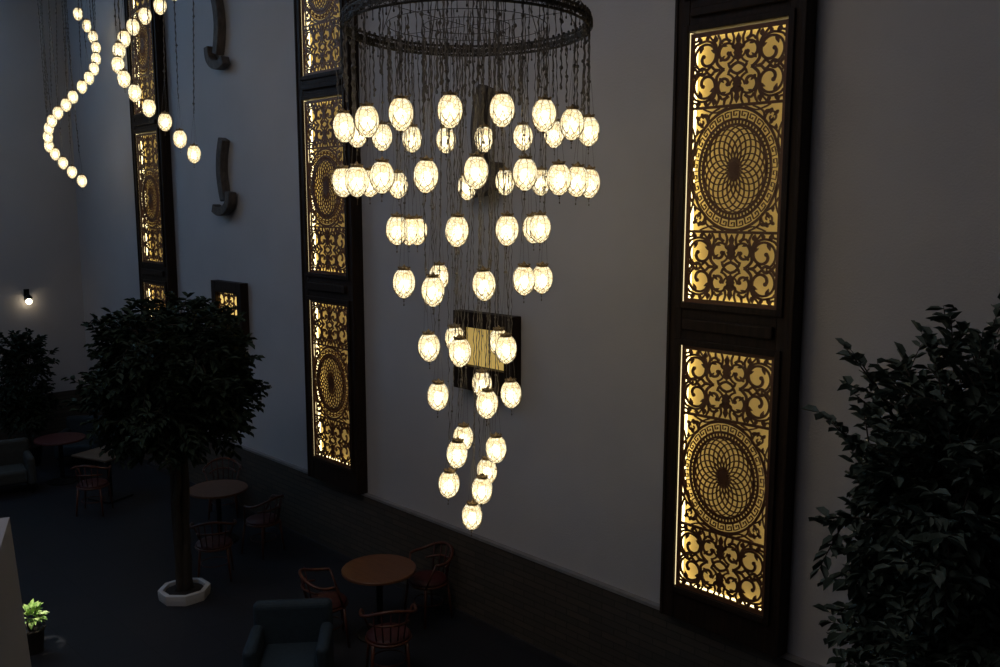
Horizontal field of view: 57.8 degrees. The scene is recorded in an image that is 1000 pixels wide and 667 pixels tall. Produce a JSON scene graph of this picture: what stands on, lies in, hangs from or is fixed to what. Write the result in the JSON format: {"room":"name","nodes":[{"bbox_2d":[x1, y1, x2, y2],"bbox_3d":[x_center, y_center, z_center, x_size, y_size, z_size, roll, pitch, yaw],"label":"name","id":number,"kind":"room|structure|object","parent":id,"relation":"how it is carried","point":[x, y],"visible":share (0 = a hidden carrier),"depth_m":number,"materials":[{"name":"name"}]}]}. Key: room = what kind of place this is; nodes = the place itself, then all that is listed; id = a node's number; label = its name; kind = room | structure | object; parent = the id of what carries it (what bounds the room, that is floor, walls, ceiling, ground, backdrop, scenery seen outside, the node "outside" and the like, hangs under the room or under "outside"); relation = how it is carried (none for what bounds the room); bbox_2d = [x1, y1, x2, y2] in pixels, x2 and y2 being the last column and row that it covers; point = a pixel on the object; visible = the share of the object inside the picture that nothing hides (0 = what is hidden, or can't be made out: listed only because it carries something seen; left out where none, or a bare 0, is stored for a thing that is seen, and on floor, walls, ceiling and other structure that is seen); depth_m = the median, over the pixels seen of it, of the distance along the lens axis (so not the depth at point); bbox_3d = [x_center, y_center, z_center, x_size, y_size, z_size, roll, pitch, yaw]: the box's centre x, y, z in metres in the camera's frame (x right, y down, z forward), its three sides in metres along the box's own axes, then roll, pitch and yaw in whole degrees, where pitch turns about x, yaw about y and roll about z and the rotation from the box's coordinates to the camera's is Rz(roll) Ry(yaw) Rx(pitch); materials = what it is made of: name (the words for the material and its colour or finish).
{"room":"hotel lobby","nodes":[
{"label":"hotel lobby","id":0,"kind":"room"},
{"bbox_2d":[0,517,30,666],"bbox_3d":[-0.941,2.403,1.872,0.538,3.921,0.854,-3,9,-23],"label":"wall","id":1,"kind":"structure","parent":0,"point":[14,648],"depth_m":1.88,"materials":[{"name":"paint"}]},
{"bbox_2d":[0,0,87,393],"bbox_3d":[-12.831,-2.289,13.445,12.480,10.000,0.200,-8,11,-43],"label":"wall","id":2,"kind":"structure","parent":0,"point":[40,247],"depth_m":17.16,"materials":[{"name":"paint"}]},
{"bbox_2d":[23,289,32,303],"bbox_3d":[-8.946,-0.696,17.180,0.146,0.285,0.195,-8,11,-43],"label":"wall lamp","id":3,"kind":"object","parent":2,"relation":"attached to","point":[27,297],"visible":1,"depth_m":17.15,"materials":[{"name":"black metal"}]},
{"bbox_2d":[0,389,88,441],"bbox_3d":[-12.762,2.188,13.964,12.430,0.990,0.050,-8,11,-43],"label":"trim","id":4,"kind":"structure","parent":2,"relation":"attached to","point":[58,424],"depth_m":17.82,"materials":[{"name":"stone"}]},
{"bbox_2d":[0,446,559,666],"bbox_3d":[-4.905,3.901,6.025,12.880,0.200,23.020,-8,11,-43],"label":"floor","id":5,"kind":"structure","parent":0,"point":[99,578],"depth_m":10.96,"materials":[{"name":"tile"}]},
{"bbox_2d":[0,437,36,492],"bbox_3d":[-8.010,2.180,14.703,0.780,0.801,0.700,-5,10,-34],"label":"armchair","id":6,"kind":"object","parent":5,"relation":"on","point":[17,462],"visible":1,"depth_m":14.78,"materials":[{"name":"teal fabric"}]},
{"bbox_2d":[0,463,27,486],"bbox_3d":[-7.982,2.295,14.677,0.540,0.220,0.560,-5,10,-34],"label":"seat cushion","id":7,"kind":"object","parent":6,"relation":"on","point":[10,473],"depth_m":14.54,"materials":[{"name":"grey fabric"}]},
{"bbox_2d":[0,327,61,465],"bbox_3d":[-8.446,1.137,16.089,1.234,2.483,1.107,-8,11,-43],"label":"tree","id":8,"kind":"object","parent":5,"relation":"on","point":[30,416],"visible":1,"depth_m":15.91,"materials":[{"name":"green plant"}]},
{"bbox_2d":[29,442,41,465],"bbox_3d":[-8.440,2.180,16.249,0.480,0.370,0.480,-8,11,-43],"label":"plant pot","id":9,"kind":"object","parent":5,"relation":"on","point":[36,450],"depth_m":16.19,"materials":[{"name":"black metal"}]},
{"bbox_2d":[23,599,49,655],"bbox_3d":[-4.847,3.053,9.415,0.338,0.540,0.352,0,8,1],"label":"variegated plant","id":10,"kind":"object","parent":5,"relation":"on","point":[35,628],"visible":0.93,"depth_m":9.39,"materials":[{"name":"green plant"}]},
{"bbox_2d":[33,432,85,485],"bbox_3d":[-7.389,2.126,15.267,0.800,0.750,0.800,-8,11,-43],"label":"round table","id":11,"kind":"object","parent":5,"relation":"on","point":[56,439],"visible":1,"depth_m":15.22,"materials":[{"name":"red wood"}]},
{"bbox_2d":[70,465,113,516],"bbox_3d":[-6.159,2.316,13.679,0.571,0.818,0.518,-1,8,-4],"label":"armchair","id":12,"kind":"object","parent":5,"relation":"on","point":[97,483],"visible":1,"depth_m":13.56,"materials":[{"name":"red wood"}]},
{"bbox_2d":[71,444,132,503],"bbox_3d":[-6.208,2.248,14.399,0.760,0.750,0.760,4,9,26],"label":"square table","id":13,"kind":"object","parent":5,"relation":"on","point":[93,454],"visible":0.73,"depth_m":14.32,"materials":[{"name":"black metal"}]},
{"bbox_2d":[61,291,271,605],"bbox_3d":[-3.747,1.337,10.570,2.102,3.632,2.178,6,10,39],"label":"potted ficus","id":14,"kind":"object","parent":5,"relation":"on","point":[172,379],"visible":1,"depth_m":9.99,"materials":[{"name":"green plant"}]},
{"bbox_2d":[189,519,236,581],"bbox_3d":[-3.557,2.654,11.267,0.571,0.818,0.518,-2,8,-14],"label":"armchair","id":15,"kind":"object","parent":5,"relation":"on","point":[215,542],"visible":0.98,"depth_m":11.15,"materials":[{"name":"brown wood"}]},
{"bbox_2d":[190,479,247,542],"bbox_3d":[-3.894,2.505,12.564,0.800,0.750,0.800,-8,11,-43],"label":"round table","id":16,"kind":"object","parent":5,"relation":"on","point":[214,489],"visible":0.66,"depth_m":12.52,"materials":[{"name":"orange wood"}]},
{"bbox_2d":[202,457,241,519],"bbox_3d":[-4.172,2.321,13.644,0.571,0.818,0.518,-2,8,-14],"label":"armchair","id":17,"kind":"object","parent":5,"relation":"on","point":[219,458],"visible":0.51,"depth_m":13.73,"materials":[{"name":"brown wood"}]},
{"bbox_2d":[241,494,284,558],"bbox_3d":[-3.153,2.534,12.123,0.518,0.818,0.571,5,9,30],"label":"armchair","id":18,"kind":"object","parent":5,"relation":"on","point":[262,519],"visible":1,"depth_m":12.01,"materials":[{"name":"brown wood"}]},
{"bbox_2d":[242,598,333,666],"bbox_3d":[-1.994,3.034,8.616,0.780,0.801,0.700,-1,8,-6],"label":"armchair","id":19,"kind":"object","parent":5,"relation":"on","point":[284,632],"visible":1,"depth_m":8.76,"materials":[{"name":"blue fabric"}]},
{"bbox_2d":[259,642,316,666],"bbox_3d":[-1.989,3.149,8.582,0.540,0.220,0.560,-1,8,-6],"label":"seat cushion","id":20,"kind":"object","parent":19,"relation":"on","point":[272,654],"depth_m":8.58,"materials":[{"name":"blue fabric"}]},
{"bbox_2d":[298,567,349,647],"bbox_3d":[-1.867,2.885,9.616,0.518,0.818,0.571,-2,8,-17],"label":"armchair","id":21,"kind":"object","parent":5,"relation":"on","point":[339,600],"visible":0.72,"depth_m":9.53,"materials":[{"name":"brown wood"}]},
{"bbox_2d":[341,554,415,642],"bbox_3d":[-1.301,2.893,9.795,0.800,0.750,0.800,-8,11,-43],"label":"round table","id":22,"kind":"object","parent":5,"relation":"on","point":[378,570],"visible":0.76,"depth_m":9.73,"materials":[{"name":"orange wood"}]},
{"bbox_2d":[359,603,417,666],"bbox_3d":[-1.087,2.992,8.857,0.571,0.818,0.518,-2,8,-13],"label":"armchair","id":23,"kind":"object","parent":5,"relation":"on","point":[390,635],"visible":1,"depth_m":8.74,"materials":[{"name":"brown wood"}]},
{"bbox_2d":[403,541,453,628],"bbox_3d":[-0.785,2.801,10.217,0.518,0.818,0.571,-7,10,-39],"label":"armchair","id":24,"kind":"object","parent":5,"relation":"on","point":[425,580],"visible":0.99,"depth_m":10.17,"materials":[{"name":"brown wood"}]},
{"bbox_2d":[800,293,999,666],"bbox_3d":[2.350,1.874,4.506,1.512,4.247,1.543,6,10,38],"label":"tall ficus","id":25,"kind":"object","parent":5,"relation":"on","point":[926,552],"visible":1,"depth_m":4.17,"materials":[{"name":"green plant"}]},
{"bbox_3d":[-7.555,1.941,16.411,0.780,0.801,0.700,-1,8,-4],"label":"armchair","id":26,"kind":"object","parent":5,"relation":"on","visible":0},
{"bbox_2d":[63,438,91,456],"bbox_3d":[-7.551,2.057,16.377,0.540,0.220,0.560,-1,8,-4],"label":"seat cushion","id":27,"kind":"object","parent":26,"relation":"on","point":[81,446],"depth_m":16.10,"materials":[{"name":"blue fabric"}]},
{"bbox_2d":[65,0,999,666],"bbox_3d":[-0.345,-1.761,9.678,0.200,10.000,23.020,-8,11,-43],"label":"wall","id":28,"kind":"structure","parent":0,"point":[903,215],"depth_m":8.59,"materials":[{"name":"paint"}]},
{"bbox_2d":[124,0,178,321],"bbox_3d":[-5.734,-2.383,14.948,0.176,7.730,1.150,-8,11,-43],"label":"decorative wall panel","id":29,"kind":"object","parent":28,"relation":"attached to","point":[151,149],"depth_m":14.77,"materials":[{"name":"brown wood"}]},
{"bbox_2d":[204,0,230,69],"bbox_3d":[-4.040,-4.333,12.917,0.156,1.125,0.560,-8,11,-43],"label":"wall ornament","id":30,"kind":"object","parent":28,"relation":"attached to","point":[219,20],"visible":1,"depth_m":12.85,"materials":[{"name":"brown wood"}]},
{"bbox_2d":[211,137,235,215],"bbox_3d":[-4.025,-2.281,13.189,0.156,1.125,0.560,-8,11,-43],"label":"wall ornament","id":31,"kind":"object","parent":28,"relation":"attached to","point":[228,197],"visible":1,"depth_m":13.16,"materials":[{"name":"brown wood"}]},
{"bbox_2d":[211,280,249,334],"bbox_3d":[-4.014,-0.353,13.470,0.126,0.840,0.910,-8,11,-43],"label":"window","id":32,"kind":"structure","parent":28,"relation":"in","point":[230,293],"depth_m":13.28,"materials":[{"name":"brown wood"}]},
{"bbox_2d":[293,0,367,494],"bbox_3d":[-2.129,-1.865,11.251,0.176,7.730,1.150,-8,11,-43],"label":"decorative wall panel","id":33,"kind":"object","parent":28,"relation":"attached to","point":[330,229],"depth_m":11.32,"materials":[{"name":"brown wood"}]},
{"bbox_2d":[111,443,578,666],"bbox_3d":[-0.444,3.170,10.238,0.025,0.080,22.570,-8,11,-43],"label":"baseboard","id":34,"kind":"structure","parent":28,"relation":"attached to","point":[457,612],"depth_m":10.42,"materials":[{"name":"stone"}]},
{"bbox_2d":[88,393,803,666],"bbox_3d":[-0.435,2.713,10.218,0.050,0.990,22.620,-8,11,-43],"label":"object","id":35,"kind":"structure","parent":28,"relation":"attached to","point":[581,623],"depth_m":9.71,"materials":[{"name":"stone"}]},
{"bbox_2d":[470,84,502,196],"bbox_3d":[-0.177,-1.956,9.211,0.156,1.125,0.560,-8,11,-43],"label":"wall ornament","id":36,"kind":"object","parent":28,"relation":"attached to","point":[486,185],"visible":0.24,"depth_m":9.15,"materials":[{"name":"brown wood"}]},
{"bbox_2d":[453,309,520,396],"bbox_3d":[-0.145,0.203,9.502,0.126,0.840,0.910,-8,11,-43],"label":"window","id":37,"kind":"structure","parent":28,"relation":"in","point":[516,326],"depth_m":9.47,"materials":[{"name":"brown wood"}]},
{"bbox_2d":[217,437,823,666],"bbox_3d":[-0.439,2.208,10.143,0.062,0.030,22.620,-8,11,-43],"label":"trim","id":38,"kind":"structure","parent":28,"relation":"attached to","point":[793,658],"depth_m":9.46,"materials":[{"name":"brown wood"}]},
{"bbox_2d":[659,0,816,658],"bbox_3d":[1.865,-1.291,7.155,0.176,7.730,1.150,-8,11,-43],"label":"decorative panel","id":39,"kind":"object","parent":28,"relation":"attached to","point":[743,71],"depth_m":7.26,"materials":[{"name":"brown wood"}]},
{"bbox_3d":[-4.905,-6.200,4.609,12.880,0.200,23.020,-8,11,-43],"label":"ceiling","id":40,"kind":"structure","parent":0,"visible":0},
{"bbox_2d":[37,0,100,188],"bbox_3d":[-7.096,-4.947,14.868,1.098,5.131,1.142,-4,9,-28],"label":"chandelier","id":41,"kind":"object","parent":40,"relation":"hanging from","point":[65,105],"visible":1,"depth_m":14.99,"materials":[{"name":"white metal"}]},
{"bbox_2d":[111,0,200,163],"bbox_3d":[-4.197,-4.455,10.718,1.100,4.951,1.671,-8,11,-43],"label":"chandelier","id":42,"kind":"object","parent":40,"relation":"hanging from","point":[124,80],"visible":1,"depth_m":10.78,"materials":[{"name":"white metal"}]},
{"bbox_2d":[332,0,599,536],"bbox_3d":[-0.249,-2.364,6.301,1.827,7.868,1.834,-3,9,-23],"label":"ring chandelier","id":43,"kind":"object","parent":40,"relation":"hanging from","point":[357,181],"visible":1,"depth_m":6.27,"materials":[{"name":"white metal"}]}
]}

